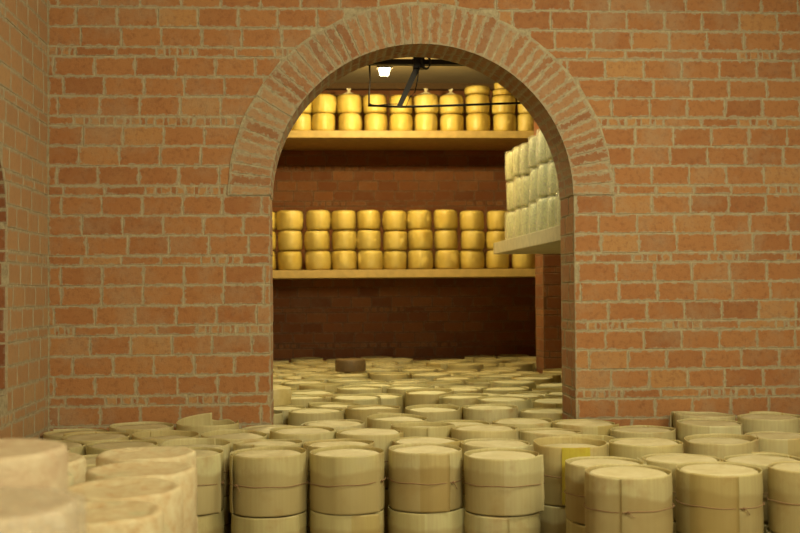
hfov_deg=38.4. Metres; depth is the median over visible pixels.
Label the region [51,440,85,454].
cheese
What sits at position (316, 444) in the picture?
cheese
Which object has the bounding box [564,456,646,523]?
cheese
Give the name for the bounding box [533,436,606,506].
cheese
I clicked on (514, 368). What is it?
cheese
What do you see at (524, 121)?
cheese
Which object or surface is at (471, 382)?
cheese
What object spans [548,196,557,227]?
cheese
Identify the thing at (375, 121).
cheese
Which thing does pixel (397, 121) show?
cheese
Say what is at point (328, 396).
cheese
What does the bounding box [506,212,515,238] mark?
cheese
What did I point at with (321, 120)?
cheese
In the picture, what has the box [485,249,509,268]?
cheese
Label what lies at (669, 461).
cheese
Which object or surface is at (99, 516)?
cheese
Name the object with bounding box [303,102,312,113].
cheese
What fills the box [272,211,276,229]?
cheese
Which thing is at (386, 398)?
cheese
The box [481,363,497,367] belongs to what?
cheese
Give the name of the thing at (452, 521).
cheese
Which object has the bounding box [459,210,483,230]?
cheese
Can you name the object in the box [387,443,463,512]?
cheese
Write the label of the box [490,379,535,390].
cheese
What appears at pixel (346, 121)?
cheese
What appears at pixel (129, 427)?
cheese
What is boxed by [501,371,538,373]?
cheese
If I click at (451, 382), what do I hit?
cheese
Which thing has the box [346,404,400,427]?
cheese
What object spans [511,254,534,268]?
cheese
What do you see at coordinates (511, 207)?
cheese
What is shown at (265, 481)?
cheese
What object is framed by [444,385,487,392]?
cheese
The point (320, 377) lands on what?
cheese
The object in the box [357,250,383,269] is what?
cheese
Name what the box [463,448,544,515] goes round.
cheese
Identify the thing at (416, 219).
cheese
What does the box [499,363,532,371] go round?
cheese
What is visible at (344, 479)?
cheese
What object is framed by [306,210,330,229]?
cheese
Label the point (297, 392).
cheese
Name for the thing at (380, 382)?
cheese
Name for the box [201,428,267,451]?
cheese
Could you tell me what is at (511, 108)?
cheese
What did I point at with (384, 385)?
cheese
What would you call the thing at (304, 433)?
cheese
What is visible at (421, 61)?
cable
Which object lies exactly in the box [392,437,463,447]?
cheese
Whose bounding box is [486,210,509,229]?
cheese
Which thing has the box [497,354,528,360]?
cheese
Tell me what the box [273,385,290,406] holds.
cheese
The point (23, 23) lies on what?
wall
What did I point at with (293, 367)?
cheese
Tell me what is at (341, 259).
cheese
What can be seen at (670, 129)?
wall
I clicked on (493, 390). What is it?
cheese
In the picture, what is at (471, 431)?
cheese
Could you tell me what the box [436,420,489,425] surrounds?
cheese
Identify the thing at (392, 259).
cheese
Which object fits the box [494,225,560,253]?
shelf board
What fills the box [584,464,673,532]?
cheese
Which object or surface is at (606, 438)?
cheese
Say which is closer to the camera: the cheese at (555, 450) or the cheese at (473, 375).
the cheese at (555, 450)
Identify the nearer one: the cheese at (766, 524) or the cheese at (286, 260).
the cheese at (766, 524)
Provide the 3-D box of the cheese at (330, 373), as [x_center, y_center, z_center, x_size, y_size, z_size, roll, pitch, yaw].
[-0.760,1.135,10.689,0.368,0.260,0.361,0,-1,-13]
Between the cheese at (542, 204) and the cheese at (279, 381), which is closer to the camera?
the cheese at (542, 204)
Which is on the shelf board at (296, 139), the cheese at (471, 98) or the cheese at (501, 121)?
the cheese at (501, 121)
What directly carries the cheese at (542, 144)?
on the cheese at (543, 171)
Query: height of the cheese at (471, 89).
0.093 m
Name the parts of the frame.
arm, rod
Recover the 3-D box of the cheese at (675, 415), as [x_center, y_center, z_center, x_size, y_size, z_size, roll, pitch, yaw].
[1.777,1.003,6.721,0.368,0.312,0.370,0,-2,-39]
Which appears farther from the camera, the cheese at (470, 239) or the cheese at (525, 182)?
the cheese at (470, 239)
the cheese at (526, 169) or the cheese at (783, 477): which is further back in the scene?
the cheese at (526, 169)
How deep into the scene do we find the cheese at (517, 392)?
8.77 m
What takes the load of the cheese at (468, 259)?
on the shelf board at (403, 273)
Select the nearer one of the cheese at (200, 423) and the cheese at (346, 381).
the cheese at (200, 423)
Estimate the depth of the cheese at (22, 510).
2.23 m
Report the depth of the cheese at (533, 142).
9.23 m
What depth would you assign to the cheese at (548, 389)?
9.14 m
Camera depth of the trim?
13.23 m
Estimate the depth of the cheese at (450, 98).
12.34 m
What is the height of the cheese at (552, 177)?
0.261 m
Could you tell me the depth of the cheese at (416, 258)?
12.26 m
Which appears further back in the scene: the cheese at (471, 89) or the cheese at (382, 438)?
the cheese at (471, 89)
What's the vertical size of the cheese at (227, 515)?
0.283 m
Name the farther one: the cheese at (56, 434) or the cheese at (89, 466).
the cheese at (56, 434)
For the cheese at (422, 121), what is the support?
on the shelf board at (296, 139)
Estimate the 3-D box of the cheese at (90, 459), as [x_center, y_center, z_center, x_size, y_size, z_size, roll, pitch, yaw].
[-1.416,1.017,5.304,0.374,0.269,0.369,-1,-1,7]
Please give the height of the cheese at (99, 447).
0.267 m
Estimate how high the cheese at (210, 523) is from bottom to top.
0.272 m
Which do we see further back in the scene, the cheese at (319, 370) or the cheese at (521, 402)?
the cheese at (319, 370)
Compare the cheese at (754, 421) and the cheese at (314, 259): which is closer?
the cheese at (754, 421)
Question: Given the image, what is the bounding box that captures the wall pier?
[534,121,561,373]
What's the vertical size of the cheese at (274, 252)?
0.216 m
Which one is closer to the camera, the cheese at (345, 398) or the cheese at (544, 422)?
the cheese at (544, 422)
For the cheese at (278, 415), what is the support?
on the floor
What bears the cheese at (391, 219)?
on the cheese at (392, 239)
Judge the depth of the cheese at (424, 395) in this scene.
8.45 m
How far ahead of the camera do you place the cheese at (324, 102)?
12.23 m
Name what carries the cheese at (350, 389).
on the floor
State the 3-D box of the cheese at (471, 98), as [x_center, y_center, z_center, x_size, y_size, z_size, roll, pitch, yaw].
[0.838,-1.752,12.454,0.266,0.205,0.269,0,-1,-29]
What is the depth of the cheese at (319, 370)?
11.45 m
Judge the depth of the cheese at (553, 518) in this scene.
5.47 m
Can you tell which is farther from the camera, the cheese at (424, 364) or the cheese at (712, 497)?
the cheese at (424, 364)
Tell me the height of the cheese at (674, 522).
0.279 m
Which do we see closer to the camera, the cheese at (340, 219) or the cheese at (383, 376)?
the cheese at (383, 376)
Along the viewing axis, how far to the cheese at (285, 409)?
7.80 m
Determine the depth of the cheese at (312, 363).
12.00 m
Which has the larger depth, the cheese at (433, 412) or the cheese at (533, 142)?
the cheese at (533, 142)
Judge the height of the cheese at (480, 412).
0.280 m
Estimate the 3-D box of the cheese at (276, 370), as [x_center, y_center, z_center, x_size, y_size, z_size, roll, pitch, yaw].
[-1.232,1.148,11.352,0.367,0.267,0.359,-2,-2,43]
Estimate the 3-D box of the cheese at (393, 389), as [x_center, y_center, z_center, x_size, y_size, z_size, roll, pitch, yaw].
[0.074,1.067,8.897,0.358,0.308,0.361,1,-1,-19]
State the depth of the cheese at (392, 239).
12.24 m
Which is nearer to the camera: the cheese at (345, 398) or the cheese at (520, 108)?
the cheese at (345, 398)
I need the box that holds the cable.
[405,57,430,107]
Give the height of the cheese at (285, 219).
0.213 m
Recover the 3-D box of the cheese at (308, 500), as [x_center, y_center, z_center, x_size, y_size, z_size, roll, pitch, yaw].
[-0.305,1.292,5.836,0.366,0.279,0.380,0,-1,0]
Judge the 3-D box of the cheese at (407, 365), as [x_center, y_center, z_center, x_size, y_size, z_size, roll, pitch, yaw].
[0.072,1.154,11.847,0.371,0.261,0.365,-1,-1,16]
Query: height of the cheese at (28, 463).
0.235 m
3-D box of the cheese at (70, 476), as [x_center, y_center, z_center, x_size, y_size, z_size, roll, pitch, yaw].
[-1.253,0.802,3.745,0.371,0.238,0.371,0,-1,-26]
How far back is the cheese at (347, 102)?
12.25 m
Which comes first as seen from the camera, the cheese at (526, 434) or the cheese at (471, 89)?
the cheese at (526, 434)
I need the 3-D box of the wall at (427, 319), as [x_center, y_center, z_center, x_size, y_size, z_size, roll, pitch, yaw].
[-0.505,-0.363,13.381,5.300,3.900,0.254,0,-1,-4]
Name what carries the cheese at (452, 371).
on the floor
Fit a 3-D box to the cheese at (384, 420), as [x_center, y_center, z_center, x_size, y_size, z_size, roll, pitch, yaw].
[-0.015,1.025,6.770,0.368,0.303,0.370,-1,-1,18]
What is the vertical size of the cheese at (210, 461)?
0.274 m
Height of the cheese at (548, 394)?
0.292 m
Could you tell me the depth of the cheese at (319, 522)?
5.31 m
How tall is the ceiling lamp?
0.387 m
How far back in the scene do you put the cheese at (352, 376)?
10.26 m
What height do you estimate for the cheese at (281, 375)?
0.270 m
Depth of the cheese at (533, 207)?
9.22 m
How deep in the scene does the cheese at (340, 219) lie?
12.21 m
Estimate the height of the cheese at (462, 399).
0.285 m
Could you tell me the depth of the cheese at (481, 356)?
12.99 m
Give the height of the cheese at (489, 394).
0.254 m
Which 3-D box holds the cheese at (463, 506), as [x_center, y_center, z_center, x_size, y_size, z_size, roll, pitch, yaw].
[0.491,1.287,5.854,0.369,0.278,0.374,-1,-1,6]
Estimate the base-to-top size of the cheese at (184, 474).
0.239 m
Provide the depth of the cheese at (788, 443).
5.80 m
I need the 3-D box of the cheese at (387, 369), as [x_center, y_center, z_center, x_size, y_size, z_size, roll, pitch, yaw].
[-0.191,1.126,11.080,0.358,0.288,0.368,0,-1,-36]
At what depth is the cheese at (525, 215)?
9.59 m
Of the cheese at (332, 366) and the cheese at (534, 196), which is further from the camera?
the cheese at (332, 366)
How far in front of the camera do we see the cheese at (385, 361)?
12.26 m
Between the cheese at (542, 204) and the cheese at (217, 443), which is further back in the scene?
the cheese at (542, 204)
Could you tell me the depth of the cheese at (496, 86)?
12.41 m
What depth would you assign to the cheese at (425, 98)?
12.30 m
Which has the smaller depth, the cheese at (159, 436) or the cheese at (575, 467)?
the cheese at (575, 467)
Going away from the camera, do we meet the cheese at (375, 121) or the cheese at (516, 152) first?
the cheese at (516, 152)
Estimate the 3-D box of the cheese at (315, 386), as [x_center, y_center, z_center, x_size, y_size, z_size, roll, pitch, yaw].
[-0.626,1.084,9.196,0.359,0.298,0.376,-1,-1,3]
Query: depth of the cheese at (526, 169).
9.59 m
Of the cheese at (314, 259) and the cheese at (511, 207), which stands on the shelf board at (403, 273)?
the cheese at (314, 259)
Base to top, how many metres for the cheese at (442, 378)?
0.286 m
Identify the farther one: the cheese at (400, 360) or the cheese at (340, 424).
the cheese at (400, 360)
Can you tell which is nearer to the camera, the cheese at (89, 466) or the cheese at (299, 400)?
the cheese at (89, 466)
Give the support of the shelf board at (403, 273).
attached to the wall at (427, 319)
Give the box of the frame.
[367,57,520,107]
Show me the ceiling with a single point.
(398, 74)
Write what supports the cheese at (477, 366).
on the floor
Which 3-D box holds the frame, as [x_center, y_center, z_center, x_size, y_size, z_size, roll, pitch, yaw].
[0.092,-1.186,7.404,2.017,0.331,0.075,0,-1,-4]
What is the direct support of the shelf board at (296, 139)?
attached to the wall at (427, 319)
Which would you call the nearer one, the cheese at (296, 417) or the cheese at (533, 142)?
the cheese at (296, 417)
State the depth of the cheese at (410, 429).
6.26 m
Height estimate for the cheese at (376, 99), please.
0.200 m
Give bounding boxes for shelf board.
[273,269,534,278]
[282,130,533,149]
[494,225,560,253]
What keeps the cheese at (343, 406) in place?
on the floor
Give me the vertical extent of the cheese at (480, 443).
0.256 m
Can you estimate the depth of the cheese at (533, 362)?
12.36 m
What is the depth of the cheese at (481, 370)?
11.28 m
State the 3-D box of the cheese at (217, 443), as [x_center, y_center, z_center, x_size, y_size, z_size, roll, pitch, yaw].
[-1.040,1.028,5.869,0.366,0.265,0.379,-1,-1,12]
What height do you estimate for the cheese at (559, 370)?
0.287 m
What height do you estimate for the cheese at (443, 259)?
0.213 m
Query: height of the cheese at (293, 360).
0.294 m
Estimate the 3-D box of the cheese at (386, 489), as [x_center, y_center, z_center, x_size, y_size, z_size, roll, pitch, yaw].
[-0.157,1.301,6.165,0.363,0.272,0.384,0,-1,-26]
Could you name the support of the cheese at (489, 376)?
on the floor
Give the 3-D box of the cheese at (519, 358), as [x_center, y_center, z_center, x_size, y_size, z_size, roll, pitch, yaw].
[1.470,1.139,12.620,0.365,0.295,0.358,0,-1,-43]
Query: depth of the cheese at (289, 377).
10.29 m
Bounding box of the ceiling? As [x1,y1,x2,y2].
[334,57,494,82]
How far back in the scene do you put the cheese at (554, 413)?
7.44 m
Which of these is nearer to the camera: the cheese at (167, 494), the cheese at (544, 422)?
the cheese at (167, 494)
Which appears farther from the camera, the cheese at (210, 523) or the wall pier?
the wall pier
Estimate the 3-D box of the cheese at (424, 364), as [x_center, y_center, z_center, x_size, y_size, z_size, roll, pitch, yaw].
[0.192,1.155,12.198,0.361,0.266,0.358,-1,-1,-14]
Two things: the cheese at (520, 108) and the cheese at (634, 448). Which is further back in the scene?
the cheese at (520, 108)
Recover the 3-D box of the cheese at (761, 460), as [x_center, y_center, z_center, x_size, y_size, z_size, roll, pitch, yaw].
[1.661,1.000,5.241,0.374,0.262,0.368,0,-1,-32]
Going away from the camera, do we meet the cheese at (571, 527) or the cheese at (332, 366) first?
the cheese at (571, 527)
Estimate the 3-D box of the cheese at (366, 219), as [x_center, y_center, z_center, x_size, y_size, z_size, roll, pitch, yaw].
[-0.336,-0.500,12.348,0.264,0.213,0.264,-1,-2,29]
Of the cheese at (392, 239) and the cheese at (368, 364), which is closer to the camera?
the cheese at (368, 364)
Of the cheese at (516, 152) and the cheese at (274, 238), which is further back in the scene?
the cheese at (274, 238)
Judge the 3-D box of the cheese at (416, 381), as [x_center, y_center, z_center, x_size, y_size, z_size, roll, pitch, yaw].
[0.082,1.113,10.012,0.359,0.265,0.360,0,-1,-27]
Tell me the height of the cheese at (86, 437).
0.279 m
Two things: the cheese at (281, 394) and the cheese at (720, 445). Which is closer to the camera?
the cheese at (720, 445)
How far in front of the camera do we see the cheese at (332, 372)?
11.09 m
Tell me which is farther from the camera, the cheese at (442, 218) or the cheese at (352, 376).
the cheese at (442, 218)
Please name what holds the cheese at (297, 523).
on the floor
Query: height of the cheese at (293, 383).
0.293 m
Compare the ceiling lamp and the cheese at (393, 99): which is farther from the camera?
the cheese at (393, 99)
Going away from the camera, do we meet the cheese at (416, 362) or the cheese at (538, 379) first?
the cheese at (538, 379)
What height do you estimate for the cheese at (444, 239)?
0.218 m
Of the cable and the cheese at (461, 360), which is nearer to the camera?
the cable
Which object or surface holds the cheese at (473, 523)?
on the floor
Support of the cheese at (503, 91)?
on the cheese at (511, 108)
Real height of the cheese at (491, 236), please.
0.207 m
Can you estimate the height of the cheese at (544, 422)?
0.272 m
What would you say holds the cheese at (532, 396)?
on the floor
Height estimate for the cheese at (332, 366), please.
0.282 m
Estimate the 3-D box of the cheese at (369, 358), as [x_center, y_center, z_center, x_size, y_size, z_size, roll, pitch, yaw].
[-0.257,1.159,12.848,0.360,0.292,0.382,-1,-1,-15]
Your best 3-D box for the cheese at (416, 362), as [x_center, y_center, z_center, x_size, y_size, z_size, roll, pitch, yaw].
[0.335,1.157,12.537,0.359,0.277,0.360,-1,-1,21]
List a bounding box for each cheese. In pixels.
[0,438,67,494]
[0,488,83,532]
[43,428,107,439]
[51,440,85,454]
[62,431,129,449]
[68,452,86,484]
[68,472,73,486]
[68,478,182,532]
[78,501,163,532]
[82,454,98,463]
[85,461,196,532]
[86,440,157,454]
[86,464,95,469]
[96,446,196,509]
[109,421,173,439]
[132,429,198,445]
[160,438,230,496]
[176,413,238,437]
[187,447,224,515]
[197,508,223,532]
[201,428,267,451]
[224,495,230,532]
[229,446,307,516]
[231,511,306,532]
[233,439,302,450]
[242,425,292,438]
[269,426,337,442]
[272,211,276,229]
[272,230,276,249]
[272,250,275,269]
[273,362,290,368]
[273,369,293,372]
[273,379,290,384]
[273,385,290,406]
[273,410,283,424]
[274,405,305,424]
[275,373,296,378]
[276,210,303,229]
[277,230,302,250]
[277,251,302,269]
[278,365,312,370]
[280,379,323,389]
[281,371,318,375]
[282,375,306,379]
[288,408,343,425]
[290,395,326,407]
[291,113,312,129]
[291,357,322,362]
[291,390,333,394]
[293,361,326,367]
[295,368,330,373]
[298,373,332,375]
[299,383,343,393]
[300,419,364,429]
[301,375,341,382]
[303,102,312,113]
[303,438,374,498]
[304,230,329,249]
[305,250,331,269]
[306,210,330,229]
[306,498,309,532]
[307,394,342,401]
[308,402,360,418]
[308,445,385,514]
[310,509,383,532]
[311,112,335,129]
[312,93,336,113]
[315,364,334,370]
[321,371,357,373]
[327,378,370,385]
[331,210,356,229]
[331,250,356,269]
[331,394,380,404]
[332,230,356,250]
[333,374,367,378]
[335,358,365,372]
[336,428,403,487]
[337,88,361,113]
[337,385,382,393]
[338,112,362,129]
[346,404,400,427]
[350,382,392,392]
[356,210,380,229]
[356,230,380,249]
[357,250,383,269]
[360,367,398,372]
[360,393,402,412]
[361,356,391,360]
[362,94,386,113]
[364,112,387,130]
[366,360,398,364]
[366,362,386,368]
[367,372,408,381]
[367,412,426,428]
[372,363,406,371]
[380,358,412,364]
[380,382,414,384]
[382,210,407,230]
[382,230,407,249]
[383,250,406,269]
[384,488,388,532]
[387,384,434,412]
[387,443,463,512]
[388,505,464,532]
[389,94,412,113]
[389,113,412,130]
[390,379,430,383]
[391,421,454,437]
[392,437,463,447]
[401,363,425,366]
[401,367,438,371]
[405,388,453,406]
[405,403,459,421]
[406,210,431,229]
[407,229,432,249]
[407,249,432,268]
[407,365,423,366]
[409,372,450,380]
[413,88,438,113]
[414,113,437,130]
[415,360,437,363]
[420,380,463,386]
[426,361,460,369]
[433,209,457,229]
[433,229,457,249]
[433,376,473,384]
[434,250,459,268]
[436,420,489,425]
[438,359,471,362]
[439,89,463,114]
[439,113,463,130]
[439,393,488,407]
[441,369,477,373]
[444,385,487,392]
[448,363,483,371]
[449,387,480,393]
[451,424,518,440]
[453,374,487,378]
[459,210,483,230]
[459,250,484,268]
[460,404,517,423]
[461,230,484,249]
[461,372,498,373]
[461,438,533,493]
[462,494,464,507]
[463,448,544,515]
[464,85,489,95]
[464,510,540,532]
[465,94,489,113]
[465,355,495,359]
[465,379,495,387]
[466,113,489,130]
[473,357,506,366]
[477,374,515,379]
[477,395,532,417]
[479,393,500,395]
[480,369,515,372]
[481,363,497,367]
[483,386,529,393]
[484,367,519,370]
[485,230,506,249]
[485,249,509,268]
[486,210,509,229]
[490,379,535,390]
[491,95,515,114]
[492,88,511,95]
[492,417,552,428]
[493,113,515,130]
[494,82,503,88]
[494,394,542,398]
[496,373,533,375]
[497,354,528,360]
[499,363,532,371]
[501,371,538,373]
[506,151,518,181]
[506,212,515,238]
[507,182,520,211]
[508,361,535,371]
[508,391,545,396]
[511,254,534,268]
[511,375,552,384]
[513,147,524,177]
[513,177,527,208]
[515,209,521,236]
[516,113,533,130]
[517,100,528,113]
[518,357,535,360]
[518,428,581,447]
[520,143,533,175]
[520,374,560,382]
[520,408,561,420]
[521,176,533,206]
[521,207,529,234]
[529,136,542,168]
[529,169,542,202]
[529,203,537,232]
[532,387,561,391]
[532,397,561,407]
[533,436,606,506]
[536,383,561,387]
[537,163,554,197]
[537,198,548,230]
[538,130,552,163]
[540,504,565,532]
[543,368,561,373]
[545,392,561,397]
[547,144,553,161]
[548,162,558,195]
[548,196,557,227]
[553,419,618,435]
[557,194,559,225]
[557,434,616,455]
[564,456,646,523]
[566,518,584,532]
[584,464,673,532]
[609,438,683,458]
[610,425,675,439]
[642,453,722,520]
[670,411,735,439]
[673,521,676,532]
[675,462,764,532]
[676,418,742,450]
[684,433,758,458]
[723,452,799,521]
[737,411,799,434]
[745,431,799,457]
[764,522,768,532]
[766,461,799,532]
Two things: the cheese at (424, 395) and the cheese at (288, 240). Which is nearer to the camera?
the cheese at (424, 395)
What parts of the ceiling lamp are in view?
lamp glass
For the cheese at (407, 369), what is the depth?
11.12 m
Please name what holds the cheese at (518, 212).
on the shelf board at (546, 241)
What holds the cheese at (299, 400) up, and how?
on the floor
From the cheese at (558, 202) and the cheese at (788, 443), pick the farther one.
the cheese at (558, 202)
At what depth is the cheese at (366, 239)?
12.23 m
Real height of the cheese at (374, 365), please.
0.309 m
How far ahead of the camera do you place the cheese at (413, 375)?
10.35 m
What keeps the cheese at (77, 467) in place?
on the cheese
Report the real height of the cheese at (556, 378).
0.293 m
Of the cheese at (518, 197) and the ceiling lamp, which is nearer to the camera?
the cheese at (518, 197)
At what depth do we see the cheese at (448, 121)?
12.33 m
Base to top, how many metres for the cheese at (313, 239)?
0.215 m
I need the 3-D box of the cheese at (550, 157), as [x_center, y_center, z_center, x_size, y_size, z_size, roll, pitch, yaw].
[1.267,-0.922,8.572,0.380,0.267,0.372,1,-2,-41]
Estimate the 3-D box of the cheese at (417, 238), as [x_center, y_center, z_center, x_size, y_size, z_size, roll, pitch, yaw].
[0.219,-0.289,12.359,0.272,0.216,0.274,0,-1,-39]
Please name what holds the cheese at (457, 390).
on the floor
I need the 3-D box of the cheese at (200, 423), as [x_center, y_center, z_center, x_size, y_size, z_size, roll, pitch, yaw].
[-1.090,1.012,6.517,0.369,0.331,0.375,-1,-1,5]
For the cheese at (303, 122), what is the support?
on the shelf board at (296, 139)
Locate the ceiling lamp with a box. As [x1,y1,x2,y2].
[376,66,392,75]
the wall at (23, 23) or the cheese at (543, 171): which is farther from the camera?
the cheese at (543, 171)
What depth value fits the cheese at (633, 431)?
6.30 m
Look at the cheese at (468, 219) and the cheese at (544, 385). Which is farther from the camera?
the cheese at (468, 219)
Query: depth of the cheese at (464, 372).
10.88 m
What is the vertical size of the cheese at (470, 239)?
0.210 m
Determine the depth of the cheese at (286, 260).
12.16 m
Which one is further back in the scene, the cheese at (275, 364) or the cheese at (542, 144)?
the cheese at (275, 364)
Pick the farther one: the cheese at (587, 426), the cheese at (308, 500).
the cheese at (587, 426)
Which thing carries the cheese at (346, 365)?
on the cheese
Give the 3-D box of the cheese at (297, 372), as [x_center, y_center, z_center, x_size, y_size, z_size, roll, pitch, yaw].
[-0.955,1.138,10.998,0.367,0.273,0.360,-1,-1,33]
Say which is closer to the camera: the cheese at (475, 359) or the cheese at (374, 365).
the cheese at (374, 365)
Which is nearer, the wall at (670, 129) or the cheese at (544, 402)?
the wall at (670, 129)
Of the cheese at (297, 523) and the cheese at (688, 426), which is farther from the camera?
the cheese at (688, 426)
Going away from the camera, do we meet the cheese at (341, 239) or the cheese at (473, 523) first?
the cheese at (473, 523)
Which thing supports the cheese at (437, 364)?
on the floor
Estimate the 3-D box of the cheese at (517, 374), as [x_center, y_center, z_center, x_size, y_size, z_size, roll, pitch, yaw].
[1.052,1.106,10.429,0.365,0.278,0.358,-1,-2,7]
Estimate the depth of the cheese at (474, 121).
12.33 m
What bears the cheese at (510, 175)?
on the cheese at (511, 207)
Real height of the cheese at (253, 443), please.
0.272 m
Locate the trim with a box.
[325,83,493,90]
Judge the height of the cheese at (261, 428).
0.259 m
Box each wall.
[0,0,47,438]
[48,0,799,431]
[272,90,535,362]
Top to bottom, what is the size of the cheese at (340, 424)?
0.265 m
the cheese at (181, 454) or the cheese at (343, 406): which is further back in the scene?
the cheese at (343, 406)

